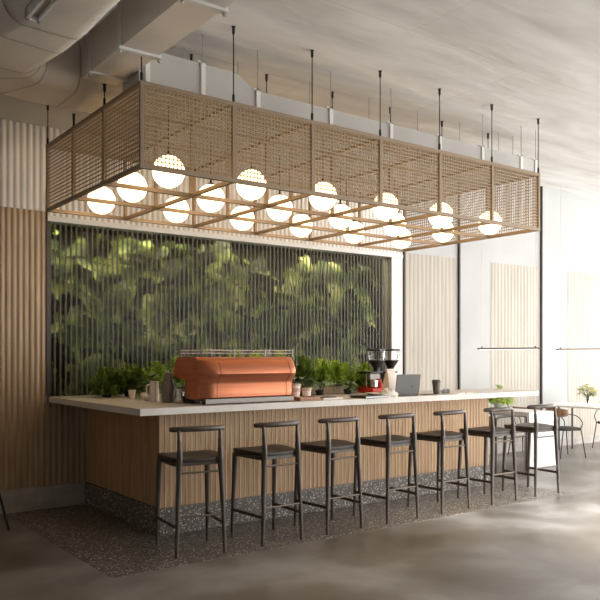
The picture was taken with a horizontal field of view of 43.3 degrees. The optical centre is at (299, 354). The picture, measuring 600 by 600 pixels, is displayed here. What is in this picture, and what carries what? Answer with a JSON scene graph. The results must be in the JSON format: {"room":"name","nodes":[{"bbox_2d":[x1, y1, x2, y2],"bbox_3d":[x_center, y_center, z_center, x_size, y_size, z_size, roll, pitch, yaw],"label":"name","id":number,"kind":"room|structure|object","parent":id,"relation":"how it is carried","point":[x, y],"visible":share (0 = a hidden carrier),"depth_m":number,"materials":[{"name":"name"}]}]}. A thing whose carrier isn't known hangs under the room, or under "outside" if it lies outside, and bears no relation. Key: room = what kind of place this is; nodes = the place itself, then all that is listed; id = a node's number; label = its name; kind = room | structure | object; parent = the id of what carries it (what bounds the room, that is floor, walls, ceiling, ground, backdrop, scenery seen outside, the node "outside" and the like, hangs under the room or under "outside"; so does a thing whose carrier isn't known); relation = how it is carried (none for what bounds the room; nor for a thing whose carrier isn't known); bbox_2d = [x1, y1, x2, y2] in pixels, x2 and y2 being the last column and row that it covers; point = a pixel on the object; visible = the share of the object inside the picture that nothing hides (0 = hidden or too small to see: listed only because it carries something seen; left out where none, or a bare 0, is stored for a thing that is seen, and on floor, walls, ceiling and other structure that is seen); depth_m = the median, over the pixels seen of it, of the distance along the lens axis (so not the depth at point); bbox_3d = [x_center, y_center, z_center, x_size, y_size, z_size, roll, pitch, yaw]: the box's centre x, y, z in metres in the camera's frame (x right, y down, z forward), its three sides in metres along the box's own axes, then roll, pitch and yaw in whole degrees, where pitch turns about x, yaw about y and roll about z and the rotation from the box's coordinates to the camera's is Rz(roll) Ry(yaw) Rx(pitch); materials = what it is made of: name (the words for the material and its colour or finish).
{"room":"coffee shop","nodes":[
{"label":"coffee shop","id":0,"kind":"room"},
{"bbox_2d":[102,390,111,396],"bbox_3d":[-1.800,0.361,7.032,0.110,0.065,0.108,0,0,-37],"label":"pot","id":1,"kind":"object","parent":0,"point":[104,394],"depth_m":6.99,"materials":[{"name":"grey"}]},
{"bbox_2d":[273,351,286,356],"bbox_3d":[-0.197,0.172,7.347,0.294,0.443,0.309,0,0,-30],"label":"leafy shrub","id":2,"kind":"object","parent":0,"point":[275,351],"visible":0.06,"depth_m":7.31,"materials":[{"name":"green plant"}]},
{"bbox_2d":[0,118,599,489],"bbox_3d":[0.517,-0.650,9.372,18.000,4.200,0.164,0,0,-37],"label":"wall","id":3,"kind":"structure","parent":0,"point":[41,445],"depth_m":10.02,"materials":[{"name":"white paint"}]},
{"bbox_2d":[0,482,84,514],"bbox_3d":[-4.379,1.342,5.645,5.694,0.216,0.035,0,0,-37],"label":"baseboard","id":4,"kind":"structure","parent":3,"relation":"attached to","point":[69,494],"depth_m":7.08,"materials":[{"name":"concrete"}]},
{"bbox_2d":[0,94,164,141],"bbox_3d":[-3.920,-2.330,5.534,6.300,0.360,0.720,0,0,-37],"label":"trim","id":5,"kind":"structure","parent":3,"relation":"attached to","point":[11,108],"depth_m":6.76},
{"bbox_2d":[47,221,388,407],"bbox_3d":[-0.621,-0.383,8.480,4.440,1.765,0.060,0,0,-37],"label":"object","id":6,"kind":"structure","parent":3,"relation":"in","point":[116,297],"depth_m":8.12,"materials":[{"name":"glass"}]},
{"bbox_2d":[403,252,405,374],"bbox_3d":[1.365,-0.015,9.907,0.022,2.670,0.035,0,0,-37],"label":"trim","id":7,"kind":"structure","parent":3,"relation":"attached to","point":[404,253],"depth_m":9.90,"materials":[{"name":"grey metal"}]},
{"bbox_2d":[458,182,460,389],"bbox_3d":[2.220,-0.565,10.542,0.022,3.770,0.035,0,0,-37],"label":"trim","id":8,"kind":"structure","parent":3,"relation":"attached to","point":[459,244],"depth_m":10.53,"materials":[{"name":"grey metal"}]},
{"bbox_2d":[540,186,542,409],"bbox_3d":[3.726,-0.640,11.659,0.022,3.920,0.035,0,0,-37],"label":"trim","id":9,"kind":"structure","parent":3,"relation":"attached to","point":[541,187],"depth_m":11.65,"materials":[{"name":"grey metal"}]},
{"bbox_2d":[489,434,599,454],"bbox_3d":[3.457,1.390,11.469,5.780,0.120,0.020,0,0,-37],"label":"baseboard","id":10,"kind":"structure","parent":3,"relation":"attached to","point":[587,439],"depth_m":12.07,"materials":[{"name":"concrete"}]},
{"bbox_2d":[0,442,599,599],"bbox_3d":[3.165,1.509,5.804,18.000,0.122,9.050,0,0,-37],"label":"floor","id":11,"kind":"structure","parent":0,"point":[548,548],"depth_m":5.54,"materials":[{"name":"concrete"}]},
{"bbox_2d":[0,493,9,529],"bbox_3d":[-2.609,1.074,6.104,0.515,0.757,0.591,0,0,-37],"label":"chair","id":12,"kind":"object","parent":11,"relation":"on","point":[1,501],"visible":1,"depth_m":6.22,"materials":[{"name":"black wood"}]},
{"bbox_2d":[155,425,226,558],"bbox_3d":[-0.810,0.981,5.636,0.444,0.936,0.442,0,0,-28],"label":"bar stool","id":13,"kind":"object","parent":11,"relation":"on","point":[178,459],"visible":1,"depth_m":5.52,"materials":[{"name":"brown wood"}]},
{"bbox_2d":[230,420,302,546],"bbox_3d":[-0.258,0.981,5.983,0.444,0.936,0.442,0,0,-37],"label":"bar stool","id":14,"kind":"object","parent":11,"relation":"on","point":[265,452],"visible":1,"depth_m":5.91,"materials":[{"name":"brown wood"}]},
{"bbox_2d":[85,398,489,535],"bbox_3d":[0.009,0.949,7.880,4.029,0.998,1.647,0,0,-37],"label":"bar counter","id":15,"kind":"object","parent":11,"relation":"on","point":[122,450],"depth_m":6.82,"materials":[{"name":"brown wood"}]},
{"bbox_2d":[49,388,538,415],"bbox_3d":[0.128,0.421,7.715,4.720,0.054,2.022,0,0,-37],"label":"countertop","id":16,"kind":"structure","parent":15,"relation":"on","point":[122,404],"depth_m":6.52,"materials":[{"name":"beige stone"}]},
{"bbox_2d":[88,366,123,397],"bbox_3d":[-1.804,0.253,7.034,0.336,0.300,0.321,0,0,17],"label":"leafy shrub","id":17,"kind":"object","parent":16,"relation":"on","point":[108,379],"visible":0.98,"depth_m":6.99,"materials":[{"name":"green plant"}]},
{"bbox_2d":[115,363,143,396],"bbox_3d":[-1.608,0.239,7.150,0.348,0.330,0.352,0,0,-37],"label":"leafy shrub","id":18,"kind":"object","parent":16,"relation":"on","point":[126,377],"visible":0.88,"depth_m":7.09,"materials":[{"name":"green plant"}]},
{"bbox_2d":[128,390,135,398],"bbox_3d":[-1.498,0.354,6.738,0.072,0.081,0.072,0,0,-37],"label":"ceramic cup","id":19,"kind":"object","parent":16,"relation":"on","point":[132,393],"visible":0.99,"depth_m":6.71,"materials":[{"name":"beige ceramic"}]},
{"bbox_2d":[142,395,148,400],"bbox_3d":[-1.297,0.371,6.447,0.108,0.045,0.108,0,0,-37],"label":"ceramic bowl","id":20,"kind":"object","parent":16,"relation":"on","point":[145,397],"visible":0.59,"depth_m":6.41,"materials":[{"name":"beige ceramic"}]},
{"bbox_2d":[136,374,163,393],"bbox_3d":[-1.352,0.282,6.894,0.312,0.224,0.277,0,0,23],"label":"plant","id":21,"kind":"object","parent":16,"relation":"on","point":[151,375],"visible":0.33,"depth_m":6.87,"materials":[{"name":"green plant"}]},
{"bbox_2d":[139,360,166,392],"bbox_3d":[-1.399,0.222,7.211,0.290,0.345,0.338,0,0,-9],"label":"leafy shrub","id":22,"kind":"object","parent":16,"relation":"on","point":[160,369],"visible":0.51,"depth_m":7.14,"materials":[{"name":"green plant"}]},
{"bbox_2d":[146,381,159,401],"bbox_3d":[-1.236,0.308,6.350,0.109,0.172,0.088,0,0,-3],"label":"jug","id":23,"kind":"object","parent":16,"relation":"on","point":[153,395],"visible":1,"depth_m":6.32,"materials":[{"name":"beige ceramic"}]},
{"bbox_2d":[161,372,175,402],"bbox_3d":[-1.088,0.268,6.241,0.120,0.253,0.120,0,0,-37],"label":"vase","id":24,"kind":"object","parent":16,"relation":"on","point":[168,388],"visible":0.99,"depth_m":6.20,"materials":[{"name":"grey ceramic"}]},
{"bbox_2d":[164,355,184,392],"bbox_3d":[-1.170,0.198,7.337,0.330,0.392,0.320,0,0,2],"label":"leafy shrub","id":25,"kind":"object","parent":16,"relation":"on","point":[179,380],"visible":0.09,"depth_m":7.30,"materials":[{"name":"green plant"}]},
{"bbox_2d":[173,379,184,394],"bbox_3d":[-1.069,0.304,6.739,0.296,0.180,0.286,0,0,23],"label":"plant","id":26,"kind":"object","parent":16,"relation":"on","point":[177,385],"visible":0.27,"depth_m":6.70,"materials":[{"name":"green plant"}]},
{"bbox_2d":[174,388,184,403],"bbox_3d":[-0.964,0.334,6.133,0.117,0.120,0.086,0,0,-37],"label":"milk pitcher","id":27,"kind":"object","parent":16,"relation":"on","point":[179,394],"visible":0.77,"depth_m":6.09,"materials":[{"name":"silver metal"}]},
{"bbox_2d":[184,395,191,402],"bbox_3d":[-0.901,0.363,6.156,0.112,0.062,0.112,0,0,-37],"label":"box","id":28,"kind":"object","parent":16,"relation":"on","point":[187,400],"visible":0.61,"depth_m":6.11,"materials":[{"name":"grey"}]},
{"bbox_2d":[172,349,295,404],"bbox_3d":[-0.526,0.173,6.322,0.920,0.442,0.550,0,0,-37],"label":"espresso machine","id":29,"kind":"object","parent":16,"relation":"on","point":[208,380],"visible":1,"depth_m":6.09,"materials":[{"name":"orange metal"}]},
{"bbox_2d":[228,349,243,356],"bbox_3d":[-0.585,0.166,7.056,0.331,0.457,0.267,0,0,-37],"label":"leafy shrub","id":30,"kind":"object","parent":16,"relation":"on","point":[230,355],"visible":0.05,"depth_m":7.04,"materials":[{"name":"green plant"}]},
{"bbox_2d":[248,351,263,356],"bbox_3d":[-0.407,0.173,7.196,0.290,0.442,0.321,0,0,-37],"label":"leafy shrub","id":31,"kind":"object","parent":16,"relation":"on","point":[253,355],"visible":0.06,"depth_m":7.15,"materials":[{"name":"green plant"}]},
{"bbox_2d":[292,377,319,395],"bbox_3d":[0.044,0.299,7.242,0.325,0.189,0.304,0,0,-24],"label":"plant","id":32,"kind":"object","parent":16,"relation":"on","point":[300,378],"visible":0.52,"depth_m":7.22,"materials":[{"name":"green plant"}]},
{"bbox_2d":[293,396,319,400],"bbox_3d":[0.029,0.379,6.572,0.220,0.030,0.200,0,0,-37],"label":"serving tray","id":33,"kind":"object","parent":16,"relation":"on","point":[300,398],"visible":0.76,"depth_m":6.49,"materials":[{"name":"brown wood"}]},
{"bbox_2d":[291,390,299,396],"bbox_3d":[-0.044,0.342,6.604,0.104,0.075,0.103,0,0,-37],"label":"paper cup","id":34,"kind":"object","parent":33,"relation":"on","point":[296,393],"visible":0.51,"depth_m":6.56,"materials":[{"name":"beige paper"}]},
{"bbox_2d":[292,384,300,389],"bbox_3d":[-0.044,0.279,6.604,0.116,0.050,0.115,0,0,-37],"label":"paper cup","id":35,"kind":"object","parent":34,"relation":"on","point":[294,386],"visible":0.73,"depth_m":6.56,"materials":[{"name":"beige"}]},
{"bbox_2d":[301,388,311,396],"bbox_3d":[0.058,0.344,6.718,0.094,0.100,0.093,0,0,-37],"label":"paper cup","id":36,"kind":"object","parent":16,"relation":"on","point":[306,392],"visible":0.68,"depth_m":6.68,"materials":[{"name":"beige paper"}]},
{"bbox_2d":[306,380,336,394],"bbox_3d":[0.190,0.322,7.386,0.299,0.144,0.254,0,0,-37],"label":"plant","id":37,"kind":"object","parent":16,"relation":"on","point":[320,391],"visible":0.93,"depth_m":7.37,"materials":[{"name":"green plant"}]},
{"bbox_2d":[300,385,345,394],"bbox_3d":[0.060,0.355,7.529,0.970,0.078,0.160,0,0,-37],"label":"planter box","id":38,"kind":"object","parent":16,"relation":"on","point":[335,387],"visible":0.24,"depth_m":7.61,"materials":[{"name":"brown wood"}]},
{"bbox_2d":[292,355,314,384],"bbox_3d":[0.036,0.162,7.489,0.266,0.321,0.266,0,0,-37],"label":"leafy shrub","id":39,"kind":"object","parent":38,"relation":"on","point":[304,364],"visible":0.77,"depth_m":7.46,"materials":[{"name":"green plant"}]},
{"bbox_2d":[309,358,333,385],"bbox_3d":[0.191,0.175,7.618,0.303,0.302,0.290,0,0,-37],"label":"leafy shrub","id":40,"kind":"object","parent":38,"relation":"on","point":[321,374],"visible":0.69,"depth_m":7.58,"materials":[{"name":"green plant"}]},
{"bbox_2d":[325,359,346,384],"bbox_3d":[0.367,0.174,7.732,0.290,0.263,0.277,0,0,-34],"label":"leafy shrub","id":41,"kind":"object","parent":38,"relation":"in","point":[338,370],"visible":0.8,"depth_m":7.70,"materials":[{"name":"green plant"}]},
{"bbox_2d":[320,397,342,399],"bbox_3d":[0.266,0.386,6.698,0.230,0.016,0.100,0,0,-37],"label":"flat board","id":42,"kind":"object","parent":16,"relation":"on","point":[335,397],"visible":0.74,"depth_m":6.64,"materials":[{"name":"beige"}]},
{"bbox_2d":[335,361,360,390],"bbox_3d":[0.509,0.236,7.941,0.336,0.329,0.338,0,0,-37],"label":"leafy shrub","id":43,"kind":"object","parent":16,"relation":"on","point":[350,377],"visible":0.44,"depth_m":7.92,"materials":[{"name":"green plant"}]},
{"bbox_2d":[338,381,357,393],"bbox_3d":[0.483,0.328,7.582,0.220,0.131,0.232,0,0,-37],"label":"plant","id":44,"kind":"object","parent":16,"relation":"on","point":[348,390],"visible":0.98,"depth_m":7.55,"materials":[{"name":"green plant"}]},
{"bbox_2d":[355,362,372,388],"bbox_3d":[0.731,0.237,8.133,0.335,0.336,0.327,0,0,25],"label":"leafy shrub","id":45,"kind":"object","parent":16,"relation":"on","point":[364,367],"visible":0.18,"depth_m":8.09,"materials":[{"name":"green plant"}]},
{"bbox_2d":[350,395,388,398],"bbox_3d":[0.639,0.383,6.950,0.300,0.022,0.200,0,0,-41],"label":"notebook","id":46,"kind":"object","parent":16,"relation":"on","point":[351,396],"visible":0.94,"depth_m":6.90,"materials":[{"name":"grey paper"}]},
{"bbox_2d":[357,349,385,392],"bbox_3d":[0.772,0.166,7.879,0.256,0.456,0.246,0,0,-37],"label":"coffee grinder","id":47,"kind":"object","parent":16,"relation":"on","point":[369,381],"visible":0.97,"depth_m":7.81,"materials":[{"name":"red metal"}]},
{"bbox_2d":[369,379,377,387],"bbox_3d":[0.759,0.296,7.792,0.092,0.085,0.091,0,0,-37],"label":"cup","id":48,"kind":"object","parent":47,"relation":"on","point":[373,383],"depth_m":7.75,"materials":[{"name":"white ceramic"}]},
{"bbox_2d":[379,388,398,396],"bbox_3d":[0.821,0.351,7.077,0.228,0.085,0.157,0,0,-37],"label":"crumpled napkin","id":49,"kind":"object","parent":16,"relation":"on","point":[387,391],"visible":0.91,"depth_m":7.03,"materials":[{"name":"paper"}]},
{"bbox_2d":[383,369,395,389],"bbox_3d":[0.892,0.267,7.461,0.122,0.255,0.090,0,0,-37],"label":"paper bag","id":50,"kind":"object","parent":16,"relation":"on","point":[389,381],"visible":0.76,"depth_m":7.43,"materials":[{"name":"beige paper"}]},
{"bbox_2d":[380,349,399,383],"bbox_3d":[0.937,0.166,8.001,0.256,0.456,0.246,0,0,-37],"label":"coffee grinder","id":51,"kind":"object","parent":16,"relation":"on","point":[391,355],"visible":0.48,"depth_m":7.94,"materials":[{"name":"black plastic"}]},
{"bbox_2d":[395,374,420,395],"bbox_3d":[0.969,0.290,7.293,0.300,0.208,0.252,0,0,-34],"label":"laptop","id":52,"kind":"object","parent":16,"relation":"on","point":[406,384],"visible":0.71,"depth_m":7.20,"materials":[{"name":"grey metal"}]},
{"bbox_2d":[432,380,440,393],"bbox_3d":[1.373,0.322,7.606,0.092,0.144,0.092,0,0,-37],"label":"cup","id":53,"kind":"object","parent":16,"relation":"on","point":[435,383],"visible":0.98,"depth_m":7.58,"materials":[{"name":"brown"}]},
{"bbox_2d":[440,389,449,393],"bbox_3d":[1.462,0.368,7.654,0.117,0.052,0.057,0,0,-37],"label":"sunglasses","id":54,"kind":"object","parent":16,"relation":"on","point":[443,391],"visible":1,"depth_m":7.63,"materials":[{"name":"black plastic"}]},
{"bbox_2d":[441,392,471,393],"bbox_3d":[1.615,0.388,7.724,0.300,0.012,0.200,0,0,-42],"label":"open magazine","id":55,"kind":"object","parent":16,"relation":"on","point":[446,392],"visible":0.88,"depth_m":7.66,"materials":[{"name":"white paper"}]},
{"bbox_2d":[294,416,362,534],"bbox_3d":[0.241,0.981,6.360,0.444,0.936,0.442,0,0,-37],"label":"bar stool","id":56,"kind":"object","parent":11,"relation":"on","point":[330,447],"visible":0.96,"depth_m":6.28,"materials":[{"name":"brown wood"}]},
{"bbox_2d":[353,413,418,523],"bbox_3d":[0.771,0.981,6.754,0.444,0.936,0.442,0,0,-37],"label":"bar stool","id":57,"kind":"object","parent":11,"relation":"on","point":[387,441],"visible":0.92,"depth_m":6.66,"materials":[{"name":"brown wood"}]},
{"bbox_2d":[407,409,469,513],"bbox_3d":[1.318,0.981,7.162,0.444,0.936,0.442,0,0,-37],"label":"bar stool","id":58,"kind":"object","parent":11,"relation":"on","point":[441,436],"visible":0.97,"depth_m":7.08,"materials":[{"name":"brown wood"}]},
{"bbox_2d":[457,407,517,504],"bbox_3d":[1.878,0.981,7.568,0.444,0.936,0.442,0,0,-37],"label":"bar stool","id":59,"kind":"object","parent":11,"relation":"on","point":[491,431],"visible":0.98,"depth_m":7.49,"materials":[{"name":"brown wood"}]},
{"bbox_2d":[489,412,527,473],"bbox_3d":[2.459,1.096,9.533,0.618,0.708,0.546,0,0,-37],"label":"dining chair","id":60,"kind":"object","parent":11,"relation":"on","point":[518,434],"visible":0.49,"depth_m":9.28,"materials":[{"name":"grey metal"}]},
{"bbox_2d":[489,407,555,468],"bbox_3d":[2.839,1.090,10.145,0.590,0.720,1.010,0,0,-37],"label":"table","id":61,"kind":"object","parent":11,"relation":"on","point":[546,445],"visible":0.55,"depth_m":9.74,"materials":[{"name":"white paint"}]},
{"bbox_2d":[489,385,514,407],"bbox_3d":[2.744,0.569,10.403,0.505,0.322,0.526,0,0,18],"label":"potted plant","id":62,"kind":"object","parent":61,"relation":"on","point":[494,401],"visible":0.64,"depth_m":10.32,"materials":[{"name":"green plant"}]},
{"bbox_2d":[493,402,504,407],"bbox_3d":[2.741,0.693,10.402,0.176,0.075,0.176,0,0,-37],"label":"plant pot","id":63,"kind":"object","parent":62,"relation":"on","point":[499,404],"depth_m":10.33,"materials":[{"name":"white ceramic"}]},
{"bbox_2d":[508,406,539,454],"bbox_3d":[3.309,1.100,10.970,0.445,0.704,0.489,0,0,-43],"label":"dining chair","id":64,"kind":"object","parent":11,"relation":"on","point":[510,406],"visible":0.13,"depth_m":10.99,"materials":[{"name":"grey metal"}]},
{"bbox_2d":[502,404,559,496],"bbox_3d":[2.444,0.981,7.995,0.444,0.936,0.442,0,0,-34],"label":"bar stool","id":65,"kind":"object","parent":11,"relation":"on","point":[535,427],"visible":0.97,"depth_m":7.91,"materials":[{"name":"brown wood"}]},
{"bbox_2d":[546,408,585,458],"bbox_3d":[3.758,1.100,10.770,0.445,0.704,0.489,0,0,-15],"label":"dining chair","id":66,"kind":"object","parent":11,"relation":"on","point":[561,413],"visible":0.7,"depth_m":10.60,"materials":[{"name":"grey"}]},
{"bbox_2d":[540,402,599,449],"bbox_3d":[4.335,1.094,10.956,0.820,0.712,1.430,0,0,-37],"label":"dining table","id":67,"kind":"object","parent":11,"relation":"on","point":[571,405],"visible":0.71,"depth_m":11.22,"materials":[{"name":"white"}]},
{"bbox_2d":[576,383,599,405],"bbox_3d":[4.167,0.575,10.945,0.359,0.326,0.340,0,0,-37],"label":"flower vase","id":68,"kind":"object","parent":67,"relation":"on","point":[591,389],"visible":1,"depth_m":10.91,"materials":[{"name":"clear glass"}]},
{"bbox_2d":[592,409,599,447],"bbox_3d":[4.846,1.100,11.687,0.445,0.704,0.489,0,0,-31],"label":"dining chair","id":69,"kind":"object","parent":11,"relation":"on","point":[598,422],"visible":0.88,"depth_m":11.76,"materials":[{"name":"grey metal"}]},
{"bbox_2d":[78,0,599,198],"bbox_3d":[3.177,-2.595,5.788,18.000,0.510,9.010,0,0,-37],"label":"ceiling","id":70,"kind":"structure","parent":0,"point":[531,60],"depth_m":6.09,"materials":[{"name":"paint"}]},
{"bbox_2d":[0,0,205,130],"bbox_3d":[-0.176,-2.090,3.708,2.063,0.390,5.565,0,0,-37],"label":"duct","id":71,"kind":"object","parent":70,"relation":"hanging from","point":[41,62],"visible":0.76,"depth_m":4.88,"materials":[{"name":"beige metal"}]},
{"bbox_2d":[25,0,59,22],"bbox_3d":[-0.564,-1.827,2.832,0.076,0.154,2.820,0,0,-37],"label":"light","id":72,"kind":"object","parent":71,"relation":"hanging from","point":[36,10],"visible":1,"depth_m":3.86,"materials":[{"name":"white metal"}]},
{"bbox_2d":[32,0,52,16],"bbox_3d":[-0.558,-1.777,2.824,0.044,0.010,2.800,0,0,-37],"label":"diffuser","id":73,"kind":"object","parent":72,"relation":"attached to","point":[40,8],"depth_m":3.84,"materials":[{"name":"silver metal"}]},
{"bbox_2d":[82,0,235,85],"bbox_3d":[0.053,-2.131,3.414,0.295,0.418,5.020,0,0,-37],"label":"duct","id":74,"kind":"object","parent":70,"relation":"hanging from","point":[112,51],"visible":0.95,"depth_m":4.76,"materials":[{"name":"white metal"}]},
{"bbox_2d":[46,26,539,251],"bbox_3d":[0.101,-1.848,6.980,4.266,1.297,1.905,0,0,-37],"label":"chandelier","id":75,"kind":"object","parent":70,"relation":"hanging from","point":[166,180],"depth_m":6.28,"materials":[{"name":"brown"}]},
{"bbox_2d":[123,35,537,182],"bbox_3d":[0.610,-2.093,6.679,4.500,0.494,0.308,0,0,-37],"label":"duct","id":76,"kind":"object","parent":70,"relation":"hanging from","point":[199,77],"visible":0.63,"depth_m":5.97,"materials":[{"name":"white metal"}]},
{"bbox_2d":[477,232,540,349],"bbox_3d":[2.701,-1.300,9.818,0.024,2.462,0.990,0,0,-37],"label":"pendant lamp","id":77,"kind":"object","parent":70,"relation":"hanging from","point":[535,347],"visible":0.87,"depth_m":9.48,"materials":[{"name":"grey metal"}]},
{"bbox_2d":[480,349,511,349],"bbox_3d":[2.701,-0.071,9.818,0.018,0.004,0.910,0,0,-37],"label":"diffuser","id":78,"kind":"object","parent":77,"relation":"attached to","point":[480,349],"depth_m":9.96,"materials":[{"name":"beige"}]},
{"bbox_2d":[556,186,599,349],"bbox_3d":[4.272,-1.309,10.940,0.024,2.479,1.280,0,0,-37],"label":"pendant lamp","id":79,"kind":"object","parent":70,"relation":"hanging from","point":[560,186],"visible":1,"depth_m":11.40,"materials":[{"name":"grey metal"}]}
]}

